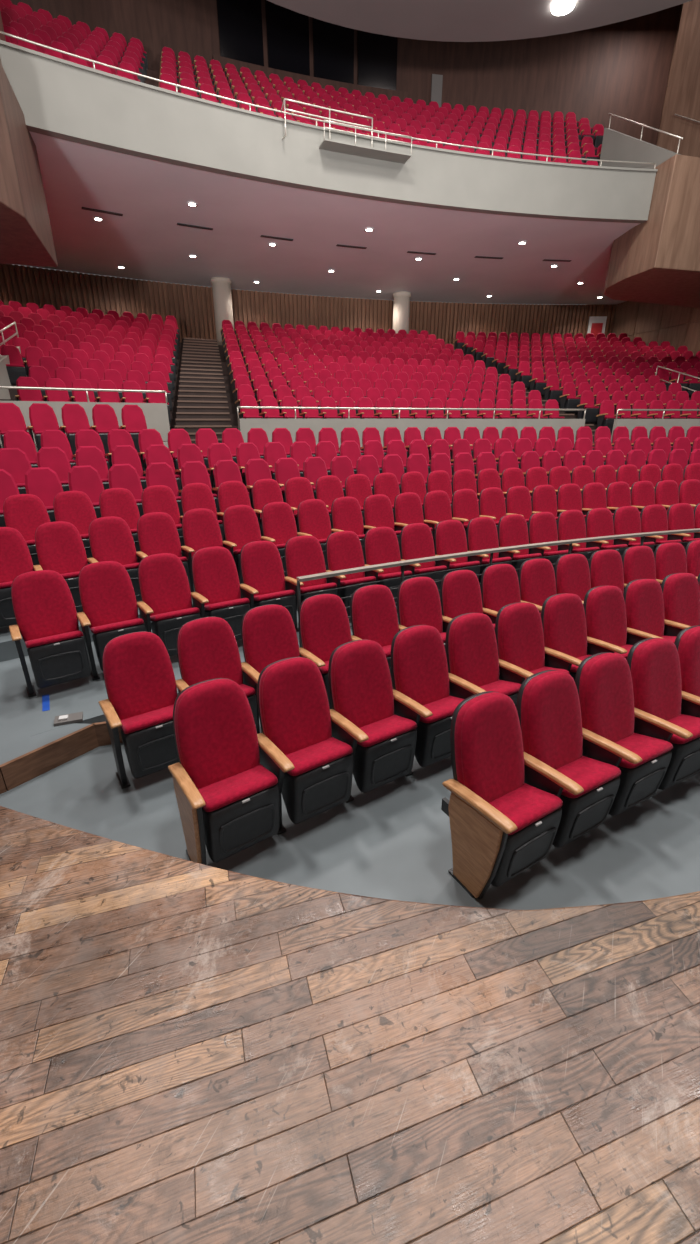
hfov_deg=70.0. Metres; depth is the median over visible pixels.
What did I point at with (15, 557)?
chair
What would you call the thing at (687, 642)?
chair
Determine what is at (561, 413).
staircase
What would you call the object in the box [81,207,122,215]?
ceiling vent
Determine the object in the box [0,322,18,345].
rail
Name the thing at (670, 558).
chair
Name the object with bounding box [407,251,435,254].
ceiling vent
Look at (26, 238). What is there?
wall panel
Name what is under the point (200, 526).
chair
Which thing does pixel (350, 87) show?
trim
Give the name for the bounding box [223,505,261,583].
chair
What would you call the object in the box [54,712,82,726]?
box
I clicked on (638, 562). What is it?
chair
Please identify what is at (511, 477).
chair
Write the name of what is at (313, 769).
chair
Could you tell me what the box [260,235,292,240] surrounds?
ceiling vent
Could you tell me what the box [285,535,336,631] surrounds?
chair
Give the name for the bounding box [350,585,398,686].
chair
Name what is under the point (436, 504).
chair
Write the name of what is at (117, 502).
chair
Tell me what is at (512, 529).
chair
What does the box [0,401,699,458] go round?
parapet wall
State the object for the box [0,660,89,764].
platform
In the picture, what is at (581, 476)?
chair
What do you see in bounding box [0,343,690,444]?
tiers
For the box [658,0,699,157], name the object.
wall
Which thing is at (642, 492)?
chair
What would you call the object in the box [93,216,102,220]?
recessed light
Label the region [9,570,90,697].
chair
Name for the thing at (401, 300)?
concrete column
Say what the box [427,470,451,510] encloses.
chair
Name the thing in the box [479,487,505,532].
chair
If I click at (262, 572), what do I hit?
chair
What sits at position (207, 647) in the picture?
chair
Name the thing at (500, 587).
chair
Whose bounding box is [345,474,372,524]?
chair
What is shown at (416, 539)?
chair
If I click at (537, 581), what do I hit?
chair
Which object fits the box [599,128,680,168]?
parapet
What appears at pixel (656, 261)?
wall panel
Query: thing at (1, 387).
rail
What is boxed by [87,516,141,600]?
chair
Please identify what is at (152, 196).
soffit
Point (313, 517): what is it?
chair
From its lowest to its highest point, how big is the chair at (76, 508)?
1.022 m
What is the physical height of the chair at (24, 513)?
1.022 m
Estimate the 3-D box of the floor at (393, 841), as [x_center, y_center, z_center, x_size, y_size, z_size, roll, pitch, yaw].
[2.500,-2.903,13.927,65.000,0.150,52.000,0,22,0]
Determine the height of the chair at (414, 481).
1.022 m
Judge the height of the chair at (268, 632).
1.022 m
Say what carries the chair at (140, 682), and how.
on the floor at (393, 841)
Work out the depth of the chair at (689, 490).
9.35 m
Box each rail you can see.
[0,31,655,168]
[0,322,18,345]
[0,386,167,402]
[237,406,585,418]
[297,528,699,647]
[616,409,699,418]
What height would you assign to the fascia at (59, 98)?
1.180 m
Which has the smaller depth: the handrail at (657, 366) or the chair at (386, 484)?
the chair at (386, 484)
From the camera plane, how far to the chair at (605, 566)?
5.93 m
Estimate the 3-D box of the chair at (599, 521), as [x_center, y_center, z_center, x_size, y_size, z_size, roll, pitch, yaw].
[3.824,-1.174,7.549,0.534,1.022,0.586,-7,23,-18]
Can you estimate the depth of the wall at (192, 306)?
23.48 m
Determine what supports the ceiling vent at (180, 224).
attached to the balcony tiers at (150, 73)
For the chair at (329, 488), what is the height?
1.022 m
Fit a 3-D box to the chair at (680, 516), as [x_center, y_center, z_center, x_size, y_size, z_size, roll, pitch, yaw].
[5.327,-1.346,7.975,0.534,1.022,0.586,-6,23,-14]
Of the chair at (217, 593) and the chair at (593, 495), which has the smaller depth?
the chair at (217, 593)
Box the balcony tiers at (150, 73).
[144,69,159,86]
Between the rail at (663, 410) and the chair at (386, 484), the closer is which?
the chair at (386, 484)
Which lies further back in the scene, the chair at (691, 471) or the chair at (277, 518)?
the chair at (691, 471)
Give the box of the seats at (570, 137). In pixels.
[0,0,603,165]
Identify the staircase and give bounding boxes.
[170,338,231,443]
[454,349,611,443]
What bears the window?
in the wall at (622, 68)
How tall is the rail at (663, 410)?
0.264 m
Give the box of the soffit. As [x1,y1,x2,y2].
[24,131,640,303]
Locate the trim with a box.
[212,54,407,101]
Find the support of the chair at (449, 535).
on the orchestra tiers at (83, 695)
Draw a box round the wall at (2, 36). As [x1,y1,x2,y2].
[0,12,5,63]
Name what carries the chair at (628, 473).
on the orchestra tiers at (83, 695)
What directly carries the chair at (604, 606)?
on the floor at (393, 841)
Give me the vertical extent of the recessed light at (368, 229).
0.036 m
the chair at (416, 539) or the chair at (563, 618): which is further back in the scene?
the chair at (416, 539)
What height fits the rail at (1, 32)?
0.178 m
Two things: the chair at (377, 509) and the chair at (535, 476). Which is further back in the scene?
the chair at (535, 476)
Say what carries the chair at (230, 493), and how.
on the orchestra tiers at (83, 695)
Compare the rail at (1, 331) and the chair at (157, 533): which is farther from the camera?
the rail at (1, 331)
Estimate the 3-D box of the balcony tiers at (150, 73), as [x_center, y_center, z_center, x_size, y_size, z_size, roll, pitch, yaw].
[-2.308,-15.394,16.132,26.992,5.040,11.072,-7,23,-17]
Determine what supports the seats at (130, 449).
on the orchestra tiers at (83, 695)
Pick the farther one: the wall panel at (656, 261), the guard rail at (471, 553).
the wall panel at (656, 261)
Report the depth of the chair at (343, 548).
5.93 m
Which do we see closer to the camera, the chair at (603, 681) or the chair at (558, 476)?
the chair at (603, 681)
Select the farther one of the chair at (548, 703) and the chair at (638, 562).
the chair at (638, 562)
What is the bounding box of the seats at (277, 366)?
[0,300,699,432]
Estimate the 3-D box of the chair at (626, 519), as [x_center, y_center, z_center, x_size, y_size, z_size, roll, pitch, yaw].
[4.319,-1.236,7.700,0.534,1.022,0.586,-7,23,-16]
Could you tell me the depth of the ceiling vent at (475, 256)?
18.20 m
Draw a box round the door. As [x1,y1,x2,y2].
[430,74,442,107]
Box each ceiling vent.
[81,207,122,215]
[177,223,212,229]
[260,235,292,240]
[336,244,366,248]
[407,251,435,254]
[474,256,502,258]
[543,259,570,261]
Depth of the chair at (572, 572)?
5.74 m
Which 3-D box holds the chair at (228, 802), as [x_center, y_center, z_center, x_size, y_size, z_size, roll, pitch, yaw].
[-0.741,0.901,2.945,0.534,1.022,0.586,-14,26,-32]
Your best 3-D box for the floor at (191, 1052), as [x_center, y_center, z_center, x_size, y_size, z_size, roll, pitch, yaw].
[0.500,2.380,-0.684,17.000,1.000,8.949,0,22,0]
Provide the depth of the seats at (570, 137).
16.25 m
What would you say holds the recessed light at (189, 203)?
attached to the balcony tiers at (150, 73)
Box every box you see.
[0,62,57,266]
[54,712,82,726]
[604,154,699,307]
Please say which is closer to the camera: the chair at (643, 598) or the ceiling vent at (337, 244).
the chair at (643, 598)
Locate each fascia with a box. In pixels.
[0,40,657,222]
[0,721,122,793]
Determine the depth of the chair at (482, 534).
6.80 m
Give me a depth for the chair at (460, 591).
5.10 m
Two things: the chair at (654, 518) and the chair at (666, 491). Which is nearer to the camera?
the chair at (654, 518)
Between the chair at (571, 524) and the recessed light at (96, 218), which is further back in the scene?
the recessed light at (96, 218)
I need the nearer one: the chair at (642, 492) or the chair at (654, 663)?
the chair at (654, 663)
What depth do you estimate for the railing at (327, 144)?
12.38 m
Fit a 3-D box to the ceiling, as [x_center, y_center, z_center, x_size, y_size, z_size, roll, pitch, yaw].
[3.500,-13.382,4.624,22.200,0.350,22.200,0,22,0]
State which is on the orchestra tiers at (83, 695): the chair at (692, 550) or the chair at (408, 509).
the chair at (408, 509)
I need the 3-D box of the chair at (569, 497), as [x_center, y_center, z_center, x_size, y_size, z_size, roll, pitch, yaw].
[3.880,-1.868,8.731,0.534,1.022,0.586,-7,23,-16]
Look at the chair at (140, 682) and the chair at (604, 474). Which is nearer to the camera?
the chair at (140, 682)
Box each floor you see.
[0,720,699,909]
[0,806,699,1243]
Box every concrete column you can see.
[210,277,233,344]
[393,291,410,333]
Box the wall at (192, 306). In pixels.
[0,264,615,346]
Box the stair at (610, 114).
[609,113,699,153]
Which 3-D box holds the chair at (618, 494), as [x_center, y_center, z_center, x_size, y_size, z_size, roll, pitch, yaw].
[4.884,-1.980,9.009,0.534,1.022,0.586,-6,23,-14]
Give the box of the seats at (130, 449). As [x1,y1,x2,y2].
[0,403,699,526]
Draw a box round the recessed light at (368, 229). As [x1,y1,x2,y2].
[365,227,373,231]
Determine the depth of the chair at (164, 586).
4.91 m
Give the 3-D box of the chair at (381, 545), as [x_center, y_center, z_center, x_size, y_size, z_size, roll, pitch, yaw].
[0.448,-0.632,6.207,0.534,1.022,0.586,-11,24,-25]
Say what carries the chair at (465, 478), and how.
on the orchestra tiers at (83, 695)
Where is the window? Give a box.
[216,0,397,89]
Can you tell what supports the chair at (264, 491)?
on the orchestra tiers at (83, 695)
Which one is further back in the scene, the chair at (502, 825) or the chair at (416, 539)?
the chair at (416, 539)
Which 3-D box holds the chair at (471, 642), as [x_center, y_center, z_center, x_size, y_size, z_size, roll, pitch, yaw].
[1.039,0.485,3.975,0.534,1.022,0.586,-12,25,-27]
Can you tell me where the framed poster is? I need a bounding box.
[587,316,606,337]
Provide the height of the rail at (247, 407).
0.264 m
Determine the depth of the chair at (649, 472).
10.15 m
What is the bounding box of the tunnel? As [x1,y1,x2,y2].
[0,346,26,398]
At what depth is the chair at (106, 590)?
4.65 m
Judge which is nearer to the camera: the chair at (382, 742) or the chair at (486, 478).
the chair at (382, 742)
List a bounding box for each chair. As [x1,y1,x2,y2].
[0,527,33,626]
[3,494,49,570]
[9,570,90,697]
[33,521,87,611]
[53,491,96,563]
[77,561,145,680]
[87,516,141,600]
[98,631,178,788]
[99,488,139,561]
[136,512,189,584]
[137,553,200,655]
[142,485,184,556]
[168,678,279,864]
[176,617,257,732]
[180,483,223,540]
[181,508,222,591]
[191,546,249,640]
[217,481,257,540]
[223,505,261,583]
[240,541,295,625]
[241,604,299,733]
[252,479,282,535]
[257,657,352,834]
[261,502,296,575]
[285,477,314,531]
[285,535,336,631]
[297,499,331,569]
[298,594,351,708]
[315,475,343,528]
[326,531,375,615]
[328,639,416,802]
[331,497,364,563]
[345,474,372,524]
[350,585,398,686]
[363,494,400,556]
[364,527,411,606]
[373,473,399,522]
[391,625,464,776]
[394,492,432,535]
[397,577,445,651]
[400,471,426,516]
[400,523,446,595]
[423,490,451,548]
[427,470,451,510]
[434,520,479,601]
[440,570,494,631]
[441,691,562,898]
[446,613,520,708]
[452,469,478,503]
[452,489,478,538]
[467,517,511,588]
[477,468,505,502]
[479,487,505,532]
[481,564,520,623]
[495,602,569,683]
[498,514,541,575]
[501,468,531,497]
[505,486,531,526]
[517,670,620,847]
[518,558,556,615]
[525,467,556,496]
[528,512,567,570]
[531,485,557,522]
[541,593,590,680]
[548,466,570,494]
[554,554,590,602]
[557,484,585,519]
[557,510,599,564]
[571,465,593,494]
[575,652,672,815]
[581,482,613,515]
[583,585,632,659]
[585,508,627,557]
[589,549,623,592]
[594,465,616,489]
[606,482,640,513]
[613,506,654,550]
[616,464,638,490]
[622,546,655,588]
[623,579,676,644]
[627,638,699,789]
[630,481,654,511]
[639,464,660,489]
[640,504,681,552]
[654,480,678,510]
[654,542,686,585]
[661,464,682,488]
[661,573,699,635]
[667,503,699,548]
[674,625,699,717]
[678,479,699,510]
[683,463,699,480]
[685,540,699,577]
[694,503,699,537]
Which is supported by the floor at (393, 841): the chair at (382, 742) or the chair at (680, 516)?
the chair at (382, 742)
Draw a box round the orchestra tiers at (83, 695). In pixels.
[0,459,398,735]
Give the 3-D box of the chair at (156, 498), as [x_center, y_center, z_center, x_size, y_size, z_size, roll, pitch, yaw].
[-2.564,-1.328,6.862,0.534,1.022,0.586,-13,26,-30]
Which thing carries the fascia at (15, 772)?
attached to the platform
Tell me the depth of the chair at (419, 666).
3.67 m
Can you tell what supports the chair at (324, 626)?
on the floor at (393, 841)
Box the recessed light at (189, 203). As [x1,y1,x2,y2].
[187,201,196,206]
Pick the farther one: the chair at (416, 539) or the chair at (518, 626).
the chair at (416, 539)
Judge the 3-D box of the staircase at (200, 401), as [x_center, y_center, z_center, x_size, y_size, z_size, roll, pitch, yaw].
[-4.745,-7.357,15.724,1.581,4.202,12.678,-5,23,-13]
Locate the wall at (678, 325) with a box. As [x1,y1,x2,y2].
[588,4,699,355]
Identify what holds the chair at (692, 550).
on the floor at (393, 841)
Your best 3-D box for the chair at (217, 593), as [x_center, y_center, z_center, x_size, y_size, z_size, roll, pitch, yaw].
[-1.364,-0.240,5.236,0.534,1.022,0.586,-14,26,-30]
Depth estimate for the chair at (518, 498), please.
8.41 m
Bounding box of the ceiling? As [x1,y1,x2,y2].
[267,0,691,41]
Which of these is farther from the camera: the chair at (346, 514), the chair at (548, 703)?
the chair at (346, 514)
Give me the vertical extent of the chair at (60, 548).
1.022 m
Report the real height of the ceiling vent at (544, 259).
0.020 m
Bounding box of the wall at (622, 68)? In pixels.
[10,0,680,144]
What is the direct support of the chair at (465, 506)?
on the orchestra tiers at (83, 695)
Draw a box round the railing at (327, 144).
[281,98,411,163]
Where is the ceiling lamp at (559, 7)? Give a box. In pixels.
[551,0,574,15]
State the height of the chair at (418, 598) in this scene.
1.022 m
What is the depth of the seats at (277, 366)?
16.17 m
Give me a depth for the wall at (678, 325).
23.17 m
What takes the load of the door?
in the wall at (622, 68)
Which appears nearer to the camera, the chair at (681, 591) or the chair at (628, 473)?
the chair at (681, 591)
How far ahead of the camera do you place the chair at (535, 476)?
9.52 m
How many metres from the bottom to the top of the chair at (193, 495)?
1.022 m
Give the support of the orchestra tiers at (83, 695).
on the floor at (393, 841)
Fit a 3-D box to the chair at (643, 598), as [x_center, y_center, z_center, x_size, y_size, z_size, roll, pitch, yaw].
[2.913,0.136,4.839,0.534,1.022,0.586,-9,24,-22]
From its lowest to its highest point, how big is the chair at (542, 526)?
1.022 m
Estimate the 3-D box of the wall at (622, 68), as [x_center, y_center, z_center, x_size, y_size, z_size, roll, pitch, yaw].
[-1.319,-20.017,19.831,30.874,10.840,3.053,-7,23,-16]
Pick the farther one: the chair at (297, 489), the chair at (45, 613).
the chair at (297, 489)
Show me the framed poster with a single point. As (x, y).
(596, 324)
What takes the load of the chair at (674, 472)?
on the orchestra tiers at (83, 695)
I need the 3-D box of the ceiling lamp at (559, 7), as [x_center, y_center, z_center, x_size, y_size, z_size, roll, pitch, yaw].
[5.800,-16.778,13.605,0.600,0.080,0.600,0,22,0]
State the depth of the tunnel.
12.32 m
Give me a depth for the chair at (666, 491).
9.24 m
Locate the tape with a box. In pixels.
[42,694,49,710]
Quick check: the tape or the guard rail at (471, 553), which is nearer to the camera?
the tape
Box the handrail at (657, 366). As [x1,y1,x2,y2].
[655,366,699,391]
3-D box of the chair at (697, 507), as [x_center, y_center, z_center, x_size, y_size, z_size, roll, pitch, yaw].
[5.833,-1.396,8.097,0.534,1.022,0.586,-5,23,-12]
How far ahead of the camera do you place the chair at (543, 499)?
8.57 m
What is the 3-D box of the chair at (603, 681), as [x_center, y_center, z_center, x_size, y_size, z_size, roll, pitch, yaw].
[1.750,0.766,3.280,0.534,1.022,0.586,-11,25,-26]

